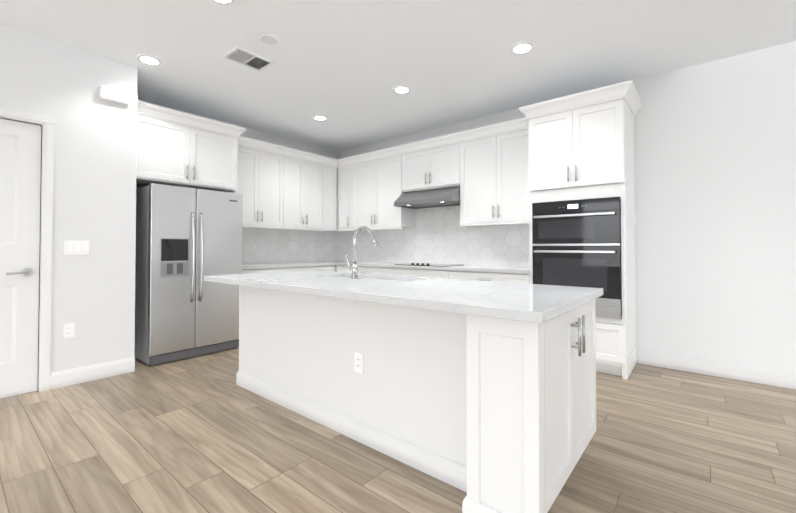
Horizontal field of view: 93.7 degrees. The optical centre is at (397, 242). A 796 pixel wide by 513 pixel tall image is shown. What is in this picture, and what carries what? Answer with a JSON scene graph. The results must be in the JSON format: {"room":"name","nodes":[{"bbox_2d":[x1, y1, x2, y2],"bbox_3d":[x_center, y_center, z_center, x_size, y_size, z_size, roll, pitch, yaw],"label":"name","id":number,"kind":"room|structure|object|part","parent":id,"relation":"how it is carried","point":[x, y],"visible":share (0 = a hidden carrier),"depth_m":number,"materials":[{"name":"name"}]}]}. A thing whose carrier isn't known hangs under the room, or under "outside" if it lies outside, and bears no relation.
{"room":"kitchen","nodes":[
{"label":"kitchen","id":0,"kind":"room"},
{"bbox_2d":[0,25,137,391],"bbox_3d":[-4.120,-0.248,1.519,0.120,2.820,5.153,-1,-1,39],"label":"wall","id":1,"kind":"structure","parent":0,"point":[94,200],"depth_m":3.17,"materials":[{"name":"white paint"}]},
{"bbox_2d":[0,107,54,397],"bbox_3d":[-3.127,0.084,2.675,0.177,2.192,0.957,-1,-1,39],"label":"pantry door","id":2,"kind":"structure","parent":1,"relation":"in","point":[20,180],"depth_m":2.91,"materials":[{"name":"white wood"}]},
{"bbox_3d":[-2.900,0.233,2.864,0.069,0.063,0.152,-1,-1,39],"label":"lever","id":3,"kind":"part","parent":2,"relation":"part of","materials":[{"name":"silver metal"}]},
{"bbox_2d":[63,323,74,338],"bbox_3d":[-2.727,0.734,3.095,0.009,0.118,0.072,-1,-1,39],"label":"outlet","id":4,"kind":"object","parent":1,"relation":"attached to","point":[69,330],"visible":1,"depth_m":3.09,"materials":[{"name":"white plastic"}]},
{"bbox_2d":[64,241,89,254],"bbox_3d":[-2.699,0.048,3.139,0.010,0.118,0.165,-1,-1,39],"label":"light switch","id":5,"kind":"object","parent":1,"relation":"attached to","point":[76,247],"visible":1,"depth_m":3.13,"materials":[{"name":"white plastic"}]},
{"bbox_2d":[50,357,134,389],"bbox_3d":[-2.614,1.122,3.223,0.014,0.133,0.577,-1,-1,39],"label":"baseboard","id":6,"kind":"structure","parent":1,"relation":"attached to","point":[68,377],"depth_m":3.20,"materials":[{"name":"white wood"}]},
{"bbox_2d":[99,85,130,104],"bbox_3d":[-2.529,-1.311,3.339,0.044,0.118,0.230,-1,-1,39],"label":"door chime","id":7,"kind":"object","parent":1,"relation":"attached to","point":[114,95],"visible":0.98,"depth_m":3.32,"materials":[{"name":"white plastic"}]},
{"bbox_2d":[136,100,239,192],"bbox_3d":[-2.489,-0.074,4.202,0.659,2.556,1.054,-1,-1,39],"label":"tall cabinet","id":8,"kind":"object","parent":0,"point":[174,148],"depth_m":3.97,"materials":[{"name":"white wood"}]},
{"bbox_2d":[136,98,339,263],"bbox_3d":[-2.098,-0.190,5.294,0.120,2.820,3.247,-1,-1,39],"label":"wall","id":9,"kind":"structure","parent":0,"point":[278,140],"depth_m":5.61,"materials":[{"name":"white paint"}]},
{"bbox_2d":[243,227,338,263],"bbox_3d":[-1.713,0.052,5.657,0.006,0.516,2.130,-1,-1,39],"label":"backsplash","id":10,"kind":"structure","parent":9,"relation":"attached to","point":[271,245],"depth_m":5.70,"materials":[{"name":"tile"}]},
{"bbox_2d":[0,347,795,512],"bbox_3d":[-0.136,1.169,0.323,9.440,0.050,8.640,-1,-1,39],"label":"floor","id":11,"kind":"structure","parent":0,"point":[205,433],"depth_m":2.07,"materials":[{"name":"wood"}]},
{"bbox_2d":[134,183,242,365],"bbox_3d":[-2.350,0.324,4.141,0.886,1.756,0.919,-1,-1,39],"label":"refrigerator","id":12,"kind":"object","parent":11,"relation":"on","point":[188,239],"visible":0.96,"depth_m":3.80,"materials":[{"name":"grey metal"}]},
{"bbox_3d":[-2.217,0.266,3.710,0.001,0.138,0.244,-1,-1,39],"label":"dispenser panel","id":13,"kind":"part","parent":12,"relation":"part of","materials":[{"name":"grey plastic"}]},
{"bbox_2d":[240,128,295,273],"bbox_3d":[-1.869,-0.062,4.987,0.619,2.556,0.756,-1,-1,39],"label":"tall cabinet","id":14,"kind":"object","parent":11,"relation":"on","point":[267,170],"depth_m":5.08,"materials":[{"name":"white wood"}]},
{"bbox_2d":[296,149,335,263],"bbox_3d":[-1.409,-0.053,5.546,0.619,2.556,0.693,-1,-1,39],"label":"tall cabinet","id":15,"kind":"object","parent":11,"relation":"on","point":[315,173],"depth_m":5.71,"materials":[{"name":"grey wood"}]},
{"bbox_2d":[336,157,347,263],"bbox_3d":[-0.626,-0.050,5.780,0.267,2.556,0.618,-1,-1,39],"label":"tall cabinet","id":16,"kind":"object","parent":11,"relation":"on","point":[341,164],"depth_m":5.99,"materials":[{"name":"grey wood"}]},
{"bbox_2d":[348,148,387,263],"bbox_3d":[-0.231,-0.055,5.456,0.755,2.556,0.618,-1,-1,39],"label":"tall cabinet","id":17,"kind":"object","parent":11,"relation":"on","point":[367,172],"depth_m":5.62,"materials":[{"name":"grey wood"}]},
{"bbox_3d":[-0.203,-1.300,3.753,4.130,0.118,3.240,-1,-1,39],"label":"cabinet crown","id":18,"kind":"part","parent":17,"relation":"part of","materials":[{"name":"white paint"}]},
{"bbox_2d":[217,282,602,512],"bbox_3d":[-0.170,0.740,2.502,2.594,0.878,0.931,-1,-1,39],"label":"kitchen island","id":19,"kind":"object","parent":11,"relation":"on","point":[482,394],"depth_m":1.87,"materials":[{"name":"white paint"}]},
{"bbox_2d":[354,352,362,373],"bbox_3d":[-0.233,0.715,2.210,0.072,0.118,0.009,-1,-1,39],"label":"outlet","id":20,"kind":"object","parent":19,"relation":"attached to","point":[358,362],"visible":1,"depth_m":2.21,"materials":[{"name":"white plastic"}]},
{"bbox_2d":[204,270,602,325],"bbox_3d":[-0.201,0.282,2.520,2.640,0.038,1.014,-1,-1,39],"label":"island countertop","id":21,"kind":"structure","parent":19,"relation":"on","point":[513,302],"depth_m":1.94,"materials":[{"name":"white stone"}]},
{"bbox_2d":[346,226,378,278],"bbox_3d":[-0.264,0.074,2.821,0.111,0.388,0.279,-1,-1,39],"label":"faucet","id":22,"kind":"object","parent":21,"relation":"on","point":[354,267],"visible":1,"depth_m":2.71,"materials":[{"name":"silver metal"}]},
{"bbox_2d":[348,274,411,281],"bbox_3d":[-0.181,0.411,2.878,0.912,0.233,0.342,-1,-1,39],"label":"sink","id":23,"kind":"object","parent":21,"relation":"in","point":[349,275],"depth_m":2.87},
{"bbox_2d":[388,134,447,267],"bbox_3d":[0.421,-0.063,4.919,0.935,2.556,0.618,-1,-1,39],"label":"cabinet","id":24,"kind":"object","parent":11,"relation":"on","point":[423,164],"depth_m":5.10,"materials":[{"name":"white wood"}]},
{"bbox_2d":[394,186,459,208],"bbox_3d":[0.453,-0.594,4.974,0.924,0.207,0.490,-1,-1,39],"label":"range hood","id":25,"kind":"object","parent":24,"relation":"attached to","point":[439,197],"visible":0.88,"depth_m":4.85,"materials":[{"name":"silver metal"}]},
{"bbox_2d":[448,108,527,283],"bbox_3d":[1.152,-0.072,4.319,0.956,2.556,0.618,-1,-1,39],"label":"tall cabinet","id":26,"kind":"object","parent":11,"relation":"on","point":[489,163],"depth_m":4.34,"materials":[{"name":"white wood"}]},
{"bbox_2d":[243,264,527,279],"bbox_3d":[-0.337,0.313,4.540,3.548,0.038,2.159,-1,-1,39],"label":"countertop","id":27,"kind":"structure","parent":26,"relation":"on","point":[381,269],"depth_m":4.68,"materials":[{"name":"white stone"}]},
{"bbox_2d":[394,263,463,265],"bbox_3d":[0.407,0.284,4.901,0.760,0.029,0.510,-1,-1,39],"label":"cooktop","id":28,"kind":"object","parent":27,"relation":"in","point":[425,264],"visible":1,"depth_m":4.85,"materials":[{"name":"black glass"}]},
{"bbox_2d":[524,84,636,379],"bbox_3d":[1.842,-0.081,3.739,0.840,2.556,0.639,-1,-1,39],"label":"tall cabinet","id":29,"kind":"object","parent":11,"relation":"on","point":[579,146],"depth_m":3.44,"materials":[{"name":"white wood"}]},
{"bbox_2d":[532,197,621,318],"bbox_3d":[1.805,0.144,3.690,0.760,1.065,0.639,-1,-1,39],"label":"wall oven","id":30,"kind":"object","parent":29,"relation":"in","point":[576,243],"visible":0.9,"depth_m":3.43,"materials":[{"name":"black glass"}]},
{"bbox_2d":[0,0,795,151],"bbox_3d":[-0.136,-1.721,0.367,9.440,0.110,8.640,-1,-1,39],"label":"ceiling","id":31,"kind":"structure","parent":0,"point":[345,67],"depth_m":3.15,"materials":[{"name":"white paint"}]},
{"bbox_2d":[136,54,161,65],"bbox_3d":[-2.223,-1.624,3.338,0.190,0.012,0.190,-1,-1,39],"label":"recessed light","id":32,"kind":"object","parent":31,"relation":"attached to","point":[149,60],"visible":0.98,"depth_m":3.33,"materials":[{"name":"white plastic"}]},
{"bbox_2d":[211,0,235,4],"bbox_3d":[-1.180,-1.637,2.481,0.190,0.012,0.190,-1,-1,39],"label":"recessed light","id":33,"kind":"object","parent":31,"relation":"attached to","point":[225,2],"visible":0.96,"depth_m":2.54,"materials":[{"name":"white plastic"}]},
{"bbox_2d":[223,46,274,71],"bbox_3d":[-1.326,-1.624,3.326,0.250,0.012,0.350,-1,-1,39],"label":"ceiling vent","id":34,"kind":"object","parent":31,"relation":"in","point":[244,57],"visible":0.98,"depth_m":3.31,"materials":[{"name":"white metal"}]},
{"bbox_2d":[313,115,327,120],"bbox_3d":[-1.003,-1.601,4.821,0.190,0.012,0.190,-1,-1,39],"label":"recessed light","id":35,"kind":"object","parent":31,"relation":"attached to","point":[320,117],"visible":0.96,"depth_m":4.80,"materials":[{"name":"white plastic"}]},
{"bbox_2d":[393,86,410,93],"bbox_3d":[0.040,-1.615,3.964,0.190,0.012,0.190,-1,-1,39],"label":"recessed light","id":36,"kind":"object","parent":31,"relation":"attached to","point":[401,89],"visible":1,"depth_m":3.94,"materials":[{"name":"white plastic"}]},
{"bbox_2d":[510,42,533,54],"bbox_3d":[1.044,-1.627,3.138,0.190,0.012,0.190,-1,-1,39],"label":"recessed light","id":37,"kind":"object","parent":31,"relation":"attached to","point":[520,48],"visible":0.98,"depth_m":3.13,"materials":[{"name":"white plastic"}]},
{"bbox_2d":[340,41,795,371],"bbox_3d":[2.570,-0.216,3.635,9.440,2.820,0.120,-1,-1,39],"label":"wall","id":38,"kind":"structure","parent":0,"point":[715,170],"depth_m":3.33,"materials":[{"name":"white paint"}]},
{"bbox_2d":[339,205,529,266],"bbox_3d":[0.347,-0.193,5.379,3.546,0.998,0.006,-1,-1,39],"label":"backsplash","id":39,"kind":"structure","parent":38,"relation":"attached to","point":[438,235],"depth_m":5.15,"materials":[{"name":"tile"}]},
{"bbox_2d":[637,349,795,388],"bbox_3d":[4.216,1.106,2.174,4.783,0.133,0.014,-1,-1,39],"label":"baseboard","id":40,"kind":"structure","parent":38,"relation":"attached to","point":[754,374],"depth_m":3.29,"materials":[{"name":"white wood"}]}
]}

